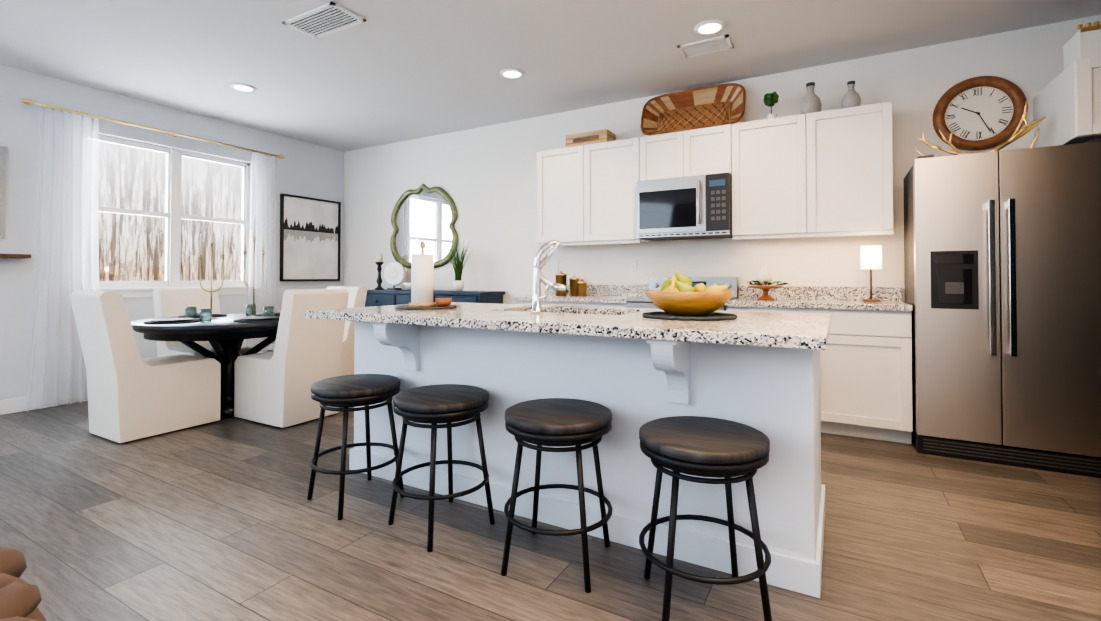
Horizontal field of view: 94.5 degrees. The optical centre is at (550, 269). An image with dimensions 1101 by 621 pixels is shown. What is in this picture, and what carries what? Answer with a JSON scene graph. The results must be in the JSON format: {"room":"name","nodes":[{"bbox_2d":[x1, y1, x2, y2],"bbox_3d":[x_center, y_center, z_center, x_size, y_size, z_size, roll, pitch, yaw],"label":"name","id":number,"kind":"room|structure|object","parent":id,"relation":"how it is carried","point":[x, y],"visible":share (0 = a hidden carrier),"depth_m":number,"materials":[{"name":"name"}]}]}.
{"room":"kitchen","nodes":[
{"label":"kitchen","id":0,"kind":"room"},
{"bbox_2d":[0,64,343,399],"bbox_3d":[-5.088,-0.260,2.989,0.200,2.787,9.000,0,-1,29],"label":"wall","id":1,"kind":"structure","parent":0,"point":[306,169],"depth_m":4.40,"materials":[{"name":"white paint"}]},
{"bbox_2d":[0,146,5,237],"bbox_3d":[-4.487,-0.619,3.806,0.042,0.730,0.565,0,-1,29],"label":"picture","id":2,"kind":"object","parent":1,"relation":"attached to","point":[2,179],"visible":0.96,"depth_m":4.03,"materials":[{"name":"grey ceramic"}]},
{"bbox_2d":[0,254,30,257],"bbox_3d":[-4.402,-0.051,3.841,0.147,0.155,0.665,0,-1,29],"label":"wall shelf","id":3,"kind":"object","parent":1,"relation":"attached to","point":[15,255],"visible":1,"depth_m":4.02,"materials":[{"name":"brown wood"}]},
{"bbox_2d":[0,388,87,414],"bbox_3d":[-4.998,1.075,2.908,0.014,0.115,8.982,0,-1,29],"label":"baseboard","id":4,"kind":"structure","parent":1,"relation":"attached to","point":[13,405],"depth_m":4.19,"materials":[{"name":"white"}]},
{"bbox_2d":[20,99,285,158],"bbox_3d":[-3.732,-1.350,5.085,0.109,0.052,2.265,0,-1,29],"label":"curtain rod","id":5,"kind":"object","parent":1,"relation":"attached to","point":[48,107],"visible":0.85,"depth_m":4.77,"materials":[{"name":"gold metal"}]},
{"bbox_2d":[27,106,98,411],"bbox_3d":[-4.112,-0.103,4.336,0.111,2.484,0.500,0,-1,29],"label":"curtain","id":6,"kind":"object","parent":5,"relation":"hanging from","point":[61,256],"visible":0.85,"depth_m":4.32,"materials":[{"name":"white fabric"}]},
{"bbox_2d":[246,152,277,353],"bbox_3d":[-3.283,-0.082,5.803,0.108,2.484,0.378,0,-1,29],"label":"curtain","id":7,"kind":"object","parent":5,"relation":"hanging from","point":[265,248],"visible":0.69,"depth_m":5.81,"materials":[{"name":"white fabric"}]},
{"bbox_2d":[74,286,256,297],"bbox_3d":[-3.798,0.220,5.145,0.155,0.092,1.578,0,-1,29],"label":"window sill","id":8,"kind":"structure","parent":1,"relation":"attached to","point":[148,292],"depth_m":4.89,"materials":[{"name":"white paint"}]},
{"bbox_2d":[80,129,252,288],"bbox_3d":[-3.848,-0.529,5.185,0.200,1.412,1.500,0,-1,29],"label":"window","id":9,"kind":"structure","parent":1,"relation":"in","point":[172,215],"depth_m":5.13,"materials":[{"name":"white"}]},
{"bbox_2d":[280,193,340,280],"bbox_3d":[-3.007,-0.383,6.417,0.042,1.045,0.817,0,-1,29],"label":"landscape picture","id":10,"kind":"object","parent":1,"relation":"attached to","point":[310,232],"visible":1,"depth_m":6.39,"materials":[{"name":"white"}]},
{"bbox_2d":[0,401,1100,620],"bbox_3d":[-1.054,1.162,0.858,9.500,0.120,9.300,0,-1,29],"label":"floor","id":11,"kind":"structure","parent":0,"point":[223,519],"depth_m":2.08,"materials":[{"name":"brown wood"}]},
{"bbox_2d":[70,290,220,442],"bbox_3d":[-2.872,0.643,3.644,0.470,1.000,0.734,0,-1,29],"label":"chair","id":12,"kind":"object","parent":11,"relation":"on","point":[133,394],"visible":1,"depth_m":3.42,"materials":[{"name":"fabric"}]},
{"bbox_2d":[153,287,252,356],"bbox_3d":[-3.001,0.655,4.414,0.734,1.000,0.470,0,-1,29],"label":"chair","id":13,"kind":"object","parent":11,"relation":"on","point":[171,302],"visible":0.19,"depth_m":4.41,"materials":[{"name":"fabric"}]},
{"bbox_2d":[131,313,279,418],"bbox_3d":[-2.569,0.770,4.076,1.280,0.760,1.280,0,-1,29],"label":"dining table","id":14,"kind":"object","parent":11,"relation":"on","point":[225,336],"visible":0.6,"depth_m":3.73,"materials":[{"name":"black wood"}]},
{"bbox_2d":[143,316,199,323],"bbox_3d":[-2.766,0.372,3.734,0.338,0.024,0.338,0,-1,-15],"label":"placemat","id":15,"kind":"object","parent":14,"relation":"on","point":[181,319],"depth_m":3.70,"materials":[{"name":"grey fabric"}]},
{"bbox_2d":[185,306,196,317],"bbox_3d":[-2.874,0.342,4.071,0.079,0.095,0.079,0,-1,18],"label":"glass","id":16,"kind":"object","parent":14,"relation":"on","point":[189,311],"depth_m":4.04,"materials":[{"name":"teal glass"}]},
{"bbox_2d":[194,308,211,321],"bbox_3d":[-2.557,0.337,3.777,0.079,0.095,0.079,0,-1,18],"label":"glass","id":17,"kind":"object","parent":14,"relation":"on","point":[205,315],"depth_m":3.75,"materials":[{"name":"teal glass"}]},
{"bbox_2d":[183,313,226,316],"bbox_3d":[-2.917,0.380,4.279,0.338,0.024,0.338,0,-1,-15],"label":"placemat","id":18,"kind":"object","parent":14,"relation":"on","point":[213,314],"depth_m":4.32,"materials":[{"name":"grey"}]},
{"bbox_2d":[199,221,224,318],"bbox_3d":[-2.688,-0.001,4.040,0.100,0.780,0.156,-1,-1,38],"label":"candelabra","id":19,"kind":"object","parent":14,"relation":"on","point":[223,255],"depth_m":4.04,"materials":[{"name":"gold metal"}]},
{"bbox_2d":[246,304,255,315],"bbox_3d":[-2.580,0.346,4.387,0.079,0.095,0.079,0,-1,18],"label":"glass","id":20,"kind":"object","parent":14,"relation":"on","point":[249,308],"depth_m":4.36,"materials":[{"name":"teal glass"}]},
{"bbox_2d":[243,218,264,316],"bbox_3d":[-2.418,-0.020,4.152,0.156,0.820,0.100,0,-1,29],"label":"candelabra","id":21,"kind":"object","parent":14,"relation":"on","point":[254,239],"depth_m":4.15,"materials":[{"name":"gold metal"}]},
{"bbox_2d":[233,314,279,322],"bbox_3d":[-2.221,0.374,3.885,0.338,0.024,0.338,0,-1,-15],"label":"placemat","id":22,"kind":"object","parent":14,"relation":"on","point":[261,317],"depth_m":3.83,"materials":[{"name":"grey fabric"}]},
{"bbox_2d":[263,306,273,315],"bbox_3d":[-2.264,0.342,4.094,0.079,0.095,0.079,0,-1,18],"label":"glass","id":23,"kind":"object","parent":14,"relation":"on","point":[268,310],"depth_m":4.06,"materials":[{"name":"teal glass"}]},
{"bbox_2d":[234,289,348,427],"bbox_3d":[-2.017,0.648,3.973,0.734,1.000,0.470,0,-1,29],"label":"chair","id":24,"kind":"object","parent":11,"relation":"on","point":[273,388],"visible":1,"depth_m":3.77,"materials":[{"name":"fabric"}]},
{"bbox_2d":[266,286,366,375],"bbox_3d":[-2.180,0.660,4.785,0.470,1.000,0.734,0,-1,29],"label":"chair","id":25,"kind":"object","parent":11,"relation":"on","point":[357,297],"visible":0.12,"depth_m":4.83,"materials":[{"name":"fabric"}]},
{"bbox_2d":[307,374,403,519],"bbox_3d":[-0.960,0.840,2.521,0.419,0.576,0.419,0,-1,29],"label":"stool","id":26,"kind":"object","parent":11,"relation":"on","point":[346,392],"visible":0.98,"depth_m":2.42,"materials":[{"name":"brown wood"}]},
{"bbox_2d":[365,289,504,306],"bbox_3d":[-1.401,0.705,5.787,1.830,0.940,0.458,0,-1,29],"label":"console","id":27,"kind":"object","parent":11,"relation":"on","point":[385,297],"visible":0.33,"depth_m":5.51,"materials":[{"name":"blue wood"}]},
{"bbox_2d":[375,253,383,289],"bbox_3d":[-2.084,0.020,6.203,0.108,0.440,0.110,0,-1,29],"label":"candlestick","id":28,"kind":"object","parent":27,"relation":"on","point":[379,262],"visible":0.98,"depth_m":6.18,"materials":[{"name":"black wood"}]},
{"bbox_2d":[383,262,404,289],"bbox_3d":[-1.882,0.069,6.134,0.287,0.340,0.100,0,-1,29],"label":"disc sculpture","id":29,"kind":"object","parent":27,"relation":"on","point":[393,274],"visible":1,"depth_m":6.12,"materials":[{"name":"white plastic"}]},
{"bbox_2d":[403,283,410,289],"bbox_3d":[-1.603,0.193,5.894,0.210,0.085,0.210,0,-1,29],"label":"bowl","id":30,"kind":"object","parent":27,"relation":"on","point":[407,286],"visible":0.46,"depth_m":5.82,"materials":[{"name":"white ceramic"}]},
{"bbox_2d":[443,241,473,290],"bbox_3d":[-0.993,-0.048,5.591,0.351,0.558,0.332,0,-1,29],"label":"grass plant","id":31,"kind":"object","parent":27,"relation":"on","point":[458,283],"visible":1,"depth_m":5.57,"materials":[{"name":"green plant"}]},
{"bbox_2d":[388,384,494,551],"bbox_3d":[-0.482,0.836,2.256,0.419,0.576,0.419,0,-1,29],"label":"stool","id":32,"kind":"object","parent":11,"relation":"on","point":[434,405],"visible":1,"depth_m":2.16,"materials":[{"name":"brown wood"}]},
{"bbox_2d":[501,398,612,592],"bbox_3d":[0.030,0.832,1.973,0.419,0.576,0.419,0,-1,29],"label":"stool","id":33,"kind":"object","parent":11,"relation":"on","point":[576,423],"visible":1,"depth_m":1.86,"materials":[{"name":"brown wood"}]},
{"bbox_2d":[312,318,824,597],"bbox_3d":[0.025,0.690,2.558,2.361,0.875,1.010,0,-1,29],"label":"kitchen island","id":34,"kind":"object","parent":11,"relation":"on","point":[633,370],"depth_m":2.09,"materials":[{"name":"white paint"}]},
{"bbox_2d":[304,302,527,325],"bbox_3d":[-0.676,0.239,2.973,0.811,0.039,1.110,0,-1,29],"label":"island countertop","id":35,"kind":"structure","parent":34,"relation":"on","point":[394,317],"depth_m":2.62,"materials":[{"name":"white stone"}]},
{"bbox_2d":[394,305,456,309],"bbox_3d":[-0.712,0.212,2.919,0.350,0.012,0.350,0,-1,29],"label":"round tray","id":36,"kind":"object","parent":35,"relation":"on","point":[405,307],"visible":0.71,"depth_m":2.78,"materials":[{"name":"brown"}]},
{"bbox_2d":[409,241,435,306],"bbox_3d":[-0.738,0.021,2.936,0.150,0.380,0.150,0,-1,29],"label":"paper towel","id":37,"kind":"object","parent":36,"relation":"on","point":[422,276],"visible":1,"depth_m":2.88,"materials":[{"name":"white paper"}]},
{"bbox_2d":[435,298,451,306],"bbox_3d":[-0.606,0.186,2.882,0.092,0.050,0.092,0,-1,29],"label":"bowl","id":38,"kind":"object","parent":36,"relation":"on","point":[442,302],"visible":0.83,"depth_m":2.85,"materials":[{"name":"orange ceramic"}]},
{"bbox_2d":[416,306,655,333],"bbox_3d":[0.004,0.233,2.588,0.750,0.039,1.110,0,-1,29],"label":"island countertop","id":39,"kind":"structure","parent":34,"relation":"on","point":[522,321],"depth_m":2.23,"materials":[{"name":"white stone"}]},
{"bbox_2d":[530,240,569,312],"bbox_3d":[-0.002,0.031,2.524,0.171,0.361,0.142,0,-1,29],"label":"faucet","id":40,"kind":"object","parent":39,"relation":"on","point":[538,279],"visible":1,"depth_m":2.51,"materials":[{"name":"silver metal"}]},
{"bbox_2d":[556,310,591,313],"bbox_3d":[0.089,0.362,2.739,0.774,0.239,0.444,0,-1,29],"label":"sink","id":41,"kind":"object","parent":39,"relation":"in","point":[557,311],"depth_m":2.94,"materials":[{"name":"white stone"}]},
{"bbox_2d":[564,308,830,349],"bbox_3d":[0.706,0.227,2.191,0.864,0.039,1.110,0,-1,29],"label":"island countertop","id":42,"kind":"structure","parent":34,"relation":"on","point":[774,330],"depth_m":1.81,"materials":[{"name":"white stone"}]},
{"bbox_2d":[642,311,737,320],"bbox_3d":[0.611,0.201,2.251,0.407,0.013,0.407,0,-1,29],"label":"placemat","id":43,"kind":"object","parent":42,"relation":"on","point":[712,316],"visible":0.88,"depth_m":2.12,"materials":[{"name":"black"}]},
{"bbox_2d":[645,271,733,315],"bbox_3d":[0.611,0.103,2.252,0.384,0.195,0.384,0,-1,29],"label":"fruit bowl","id":44,"kind":"object","parent":43,"relation":"on","point":[677,294],"visible":1,"depth_m":2.14,"materials":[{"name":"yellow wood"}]},
{"bbox_2d":[514,285,648,306],"bbox_3d":[0.300,0.650,4.722,1.101,1.018,0.646,0,-1,29],"label":"base cabinet","id":45,"kind":"object","parent":11,"relation":"on","point":[606,295],"visible":0.1,"depth_m":4.69,"materials":[{"name":"white"}]},
{"bbox_2d":[555,271,566,295],"bbox_3d":[0.103,0.129,4.929,0.113,0.237,0.113,0,-1,21],"label":"canister set","id":46,"kind":"object","parent":45,"relation":"on","point":[561,278],"depth_m":4.88,"materials":[{"name":"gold metal"}]},
{"bbox_2d":[569,275,577,295],"bbox_3d":[0.231,0.148,4.891,0.099,0.197,0.099,0,-1,21],"label":"canister set","id":47,"kind":"object","parent":45,"relation":"on","point":[572,280],"depth_m":4.85,"materials":[{"name":"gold metal"}]},
{"bbox_2d":[575,278,586,295],"bbox_3d":[0.297,0.165,4.785,0.086,0.162,0.086,0,-1,21],"label":"canister set","id":48,"kind":"object","parent":45,"relation":"on","point":[578,287],"depth_m":4.76,"materials":[{"name":"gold metal"}]},
{"bbox_2d":[626,277,737,310],"bbox_3d":[1.092,0.604,4.215,0.768,1.095,0.717,0,-1,29],"label":"range","id":49,"kind":"object","parent":11,"relation":"on","point":[656,283],"visible":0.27,"depth_m":4.31,"materials":[{"name":"grey metal"}]},
{"bbox_2d":[639,416,771,620],"bbox_3d":[0.506,0.828,1.692,0.452,0.576,0.452,0,-1,29],"label":"stool","id":50,"kind":"object","parent":11,"relation":"on","point":[727,450],"visible":1,"depth_m":1.57,"materials":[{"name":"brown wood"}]},
{"bbox_2d":[725,286,912,443],"bbox_3d":[1.955,0.636,3.785,1.147,1.018,0.646,0,-1,29],"label":"base cabinet","id":51,"kind":"object","parent":11,"relation":"on","point":[866,371],"visible":0.5,"depth_m":3.41,"materials":[{"name":"white wood"}]},
{"bbox_2d":[747,265,787,299],"bbox_3d":[1.704,0.096,3.986,0.304,0.275,0.364,0,-1,29],"label":"cake stand","id":52,"kind":"object","parent":51,"relation":"on","point":[763,281],"visible":1,"depth_m":3.95,"materials":[{"name":"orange wood"}]},
{"bbox_2d":[860,245,881,301],"bbox_3d":[2.304,0.029,3.663,0.124,0.400,0.124,0,-1,29],"label":"table lamp","id":53,"kind":"object","parent":51,"relation":"on","point":[870,257],"visible":0.98,"depth_m":3.62,"materials":[{"name":"white fabric"}]},
{"bbox_2d":[903,139,1100,477],"bbox_3d":[2.817,0.213,3.220,0.895,1.848,0.740,0,-1,29],"label":"fridge","id":54,"kind":"object","parent":11,"relation":"on","point":[1002,267],"visible":1,"depth_m":2.94,"materials":[{"name":"grey metal"}]},
{"bbox_2d":[915,101,1045,155],"bbox_3d":[2.733,-0.878,3.263,0.647,0.325,0.058,0,-1,29],"label":"branches","id":55,"kind":"object","parent":54,"relation":"on","point":[1025,129],"visible":0.94,"depth_m":3.17,"materials":[{"name":"brown"}]},
{"bbox_3d":[-1.331,0.910,0.696,0.800,0.380,0.800,0,-1,29],"label":"ottoman","id":56,"kind":"object","parent":11,"relation":"on","visible":0},
{"bbox_2d":[0,546,46,620],"bbox_3d":[-1.276,0.576,0.692,0.836,0.229,0.819,0,-1,29],"label":"knit throw","id":57,"kind":"object","parent":56,"relation":"on","point":[20,599],"visible":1,"depth_m":0.93,"materials":[{"name":"fabric"}]},
{"bbox_2d":[0,0,1100,151],"bbox_3d":[-1.054,-1.744,0.901,9.500,0.120,9.300,0,-1,29],"label":"ceiling","id":58,"kind":"structure","parent":0,"point":[389,71],"depth_m":3.79,"materials":[{"name":"white paint"}]},
{"bbox_2d":[230,83,255,91],"bbox_3d":[-2.739,-1.624,4.541,0.204,0.011,0.204,0,-1,29],"label":"recessed light","id":59,"kind":"object","parent":58,"relation":"in","point":[242,87],"visible":0.98,"depth_m":4.54,"materials":[{"name":"white"}]},
{"bbox_2d":[282,2,365,38],"bbox_3d":[-1.496,-1.641,3.367,0.500,0.011,0.260,0,-1,29],"label":"ceiling vent","id":60,"kind":"object","parent":58,"relation":"in","point":[327,19],"visible":1,"depth_m":3.36,"materials":[{"name":"white metal"}]},
{"bbox_2d":[500,68,523,78],"bbox_3d":[-0.319,-1.629,4.229,0.204,0.011,0.204,0,-1,29],"label":"recessed light","id":61,"kind":"object","parent":58,"relation":"in","point":[511,73],"visible":0.96,"depth_m":4.23,"materials":[{"name":"white"}]},
{"bbox_2d":[677,34,733,57],"bbox_3d":[1.138,-1.636,3.738,0.360,0.011,0.220,0,-1,29],"label":"ceiling vent","id":62,"kind":"object","parent":58,"relation":"in","point":[707,46],"visible":0.96,"depth_m":3.73,"materials":[{"name":"white metal"}]},
{"bbox_2d":[694,19,724,34],"bbox_3d":[1.078,-1.640,3.450,0.204,0.011,0.204,0,-1,29],"label":"recessed light","id":63,"kind":"object","parent":58,"relation":"in","point":[710,27],"visible":0.94,"depth_m":3.45,"materials":[{"name":"white plastic"}]},
{"bbox_2d":[343,15,1100,303],"bbox_3d":[1.181,-0.234,4.727,9.400,2.787,0.200,0,-1,29],"label":"wall","id":64,"kind":"structure","parent":0,"point":[485,178],"depth_m":4.81,"materials":[{"name":"white paint"}]},
{"bbox_2d":[390,184,457,268],"bbox_3d":[-1.543,-0.509,6.132,1.082,1.065,0.036,0,-1,29],"label":"ornate mirror","id":65,"kind":"object","parent":64,"relation":"attached to","point":[428,216],"visible":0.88,"depth_m":6.13,"materials":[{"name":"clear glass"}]},
{"bbox_2d":[552,261,557,271],"bbox_3d":[0.047,-0.033,5.244,0.072,0.116,0.008,0,-1,29],"label":"electrical outlet","id":66,"kind":"object","parent":64,"relation":"attached to","point":[554,266],"visible":1,"depth_m":5.24,"materials":[{"name":"white plastic"}]},
{"bbox_2d":[537,144,592,244],"bbox_3d":[0.194,-0.711,4.985,0.574,0.902,0.328,0,-1,29],"label":"upper cabinet","id":67,"kind":"object","parent":64,"relation":"attached to","point":[562,173],"depth_m":4.85,"materials":[{"name":"white wood"}]},
{"bbox_2d":[589,137,650,244],"bbox_3d":[0.596,-0.714,4.757,0.603,0.902,0.328,0,-1,29],"label":"upper cabinet","id":68,"kind":"object","parent":64,"relation":"attached to","point":[614,166],"depth_m":4.59,"materials":[{"name":"white wood"}]},
{"bbox_2d":[566,129,615,146],"bbox_3d":[0.384,-1.232,4.887,0.430,0.135,0.213,0,-1,29],"label":"crate","id":69,"kind":"object","parent":68,"relation":"on","point":[593,137],"visible":0.6,"depth_m":4.79,"materials":[{"name":"brown wood"}]},
{"bbox_2d":[641,130,692,180],"bbox_3d":[1.053,-0.969,4.503,0.442,0.401,0.328,0,-1,29],"label":"upper cabinet","id":70,"kind":"object","parent":64,"relation":"attached to","point":[667,155],"depth_m":4.36,"materials":[{"name":"white wood"}]},
{"bbox_2d":[637,172,732,240],"bbox_3d":[1.165,-0.521,4.361,0.764,0.490,0.452,0,-1,29],"label":"microwave","id":71,"kind":"object","parent":70,"relation":"attached to","point":[690,207],"visible":1,"depth_m":4.20,"materials":[{"name":"grey metal"}]},
{"bbox_2d":[693,124,732,175],"bbox_3d":[1.339,-0.971,4.341,0.441,0.401,0.328,0,-1,29],"label":"upper cabinet","id":72,"kind":"object","parent":64,"relation":"attached to","point":[712,146],"depth_m":4.17,"materials":[{"name":"white wood"}]},
{"bbox_2d":[730,112,816,239],"bbox_3d":[1.793,-0.724,4.080,0.600,0.902,0.328,0,-1,29],"label":"upper cabinet","id":73,"kind":"object","parent":64,"relation":"attached to","point":[774,175],"depth_m":3.94,"materials":[{"name":"white wood"}]},
{"bbox_2d":[641,83,745,135],"bbox_3d":[1.238,-1.388,4.460,0.900,0.418,0.223,0,-1,29],"label":"woven tray","id":74,"kind":"object","parent":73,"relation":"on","point":[706,107],"visible":0.92,"depth_m":4.50,"materials":[{"name":"brown wicker"}]},
{"bbox_2d":[763,92,778,118],"bbox_3d":[1.762,-1.297,4.067,0.116,0.241,0.121,0,-1,29],"label":"topiary","id":75,"kind":"object","parent":73,"relation":"on","point":[770,100],"visible":0.98,"depth_m":4.04,"materials":[{"name":"green plant"}]},
{"bbox_2d":[817,101,893,236],"bbox_3d":[2.208,-0.728,3.845,0.606,0.902,0.328,0,-1,29],"label":"upper cabinet","id":76,"kind":"object","parent":64,"relation":"attached to","point":[827,173],"depth_m":3.67,"materials":[{"name":"white wood"}]},
{"bbox_2d":[800,82,821,113],"bbox_3d":[2.008,-1.310,3.930,0.148,0.262,0.148,0,-1,21],"label":"vase","id":77,"kind":"object","parent":76,"relation":"on","point":[811,102],"depth_m":3.88,"materials":[{"name":"ceramic"}]},
{"bbox_2d":[842,81,860,107],"bbox_3d":[2.243,-1.292,3.797,0.126,0.223,0.126,0,-1,21],"label":"vase","id":78,"kind":"object","parent":76,"relation":"on","point":[851,98],"depth_m":3.76,"materials":[{"name":"ceramic"}]},
{"bbox_2d":[932,76,1027,150],"bbox_3d":[2.998,-1.098,3.565,0.516,0.516,0.050,0,-1,29],"label":"wall clock","id":79,"kind":"object","parent":64,"relation":"attached to","point":[978,113],"visible":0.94,"depth_m":3.57,"materials":[{"name":"brown wood"}]},
{"bbox_2d":[1033,56,1100,147],"bbox_3d":[3.433,-0.952,2.932,0.800,0.430,0.718,0,-1,29],"label":"upper cabinet","id":80,"kind":"object","parent":64,"relation":"attached to","point":[1067,102],"visible":0.94,"depth_m":2.88,"materials":[{"name":"white wood"}]},
{"bbox_2d":[1063,21,1100,68],"bbox_3d":[3.234,-1.292,2.970,0.307,0.249,0.263,0,-1,29],"label":"decorative box","id":81,"kind":"object","parent":80,"relation":"on","point":[1083,42],"visible":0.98,"depth_m":2.93,"materials":[{"name":"white wood"}]},
{"label":"outside","id":82,"kind":"structure","parent":0,"visible":0},
{"bbox_2d":[86,140,241,280],"bbox_3d":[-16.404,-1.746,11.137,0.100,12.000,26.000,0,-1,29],"label":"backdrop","id":83,"kind":"structure","parent":82,"point":[135,272],"depth_m":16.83,"materials":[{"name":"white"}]}
]}

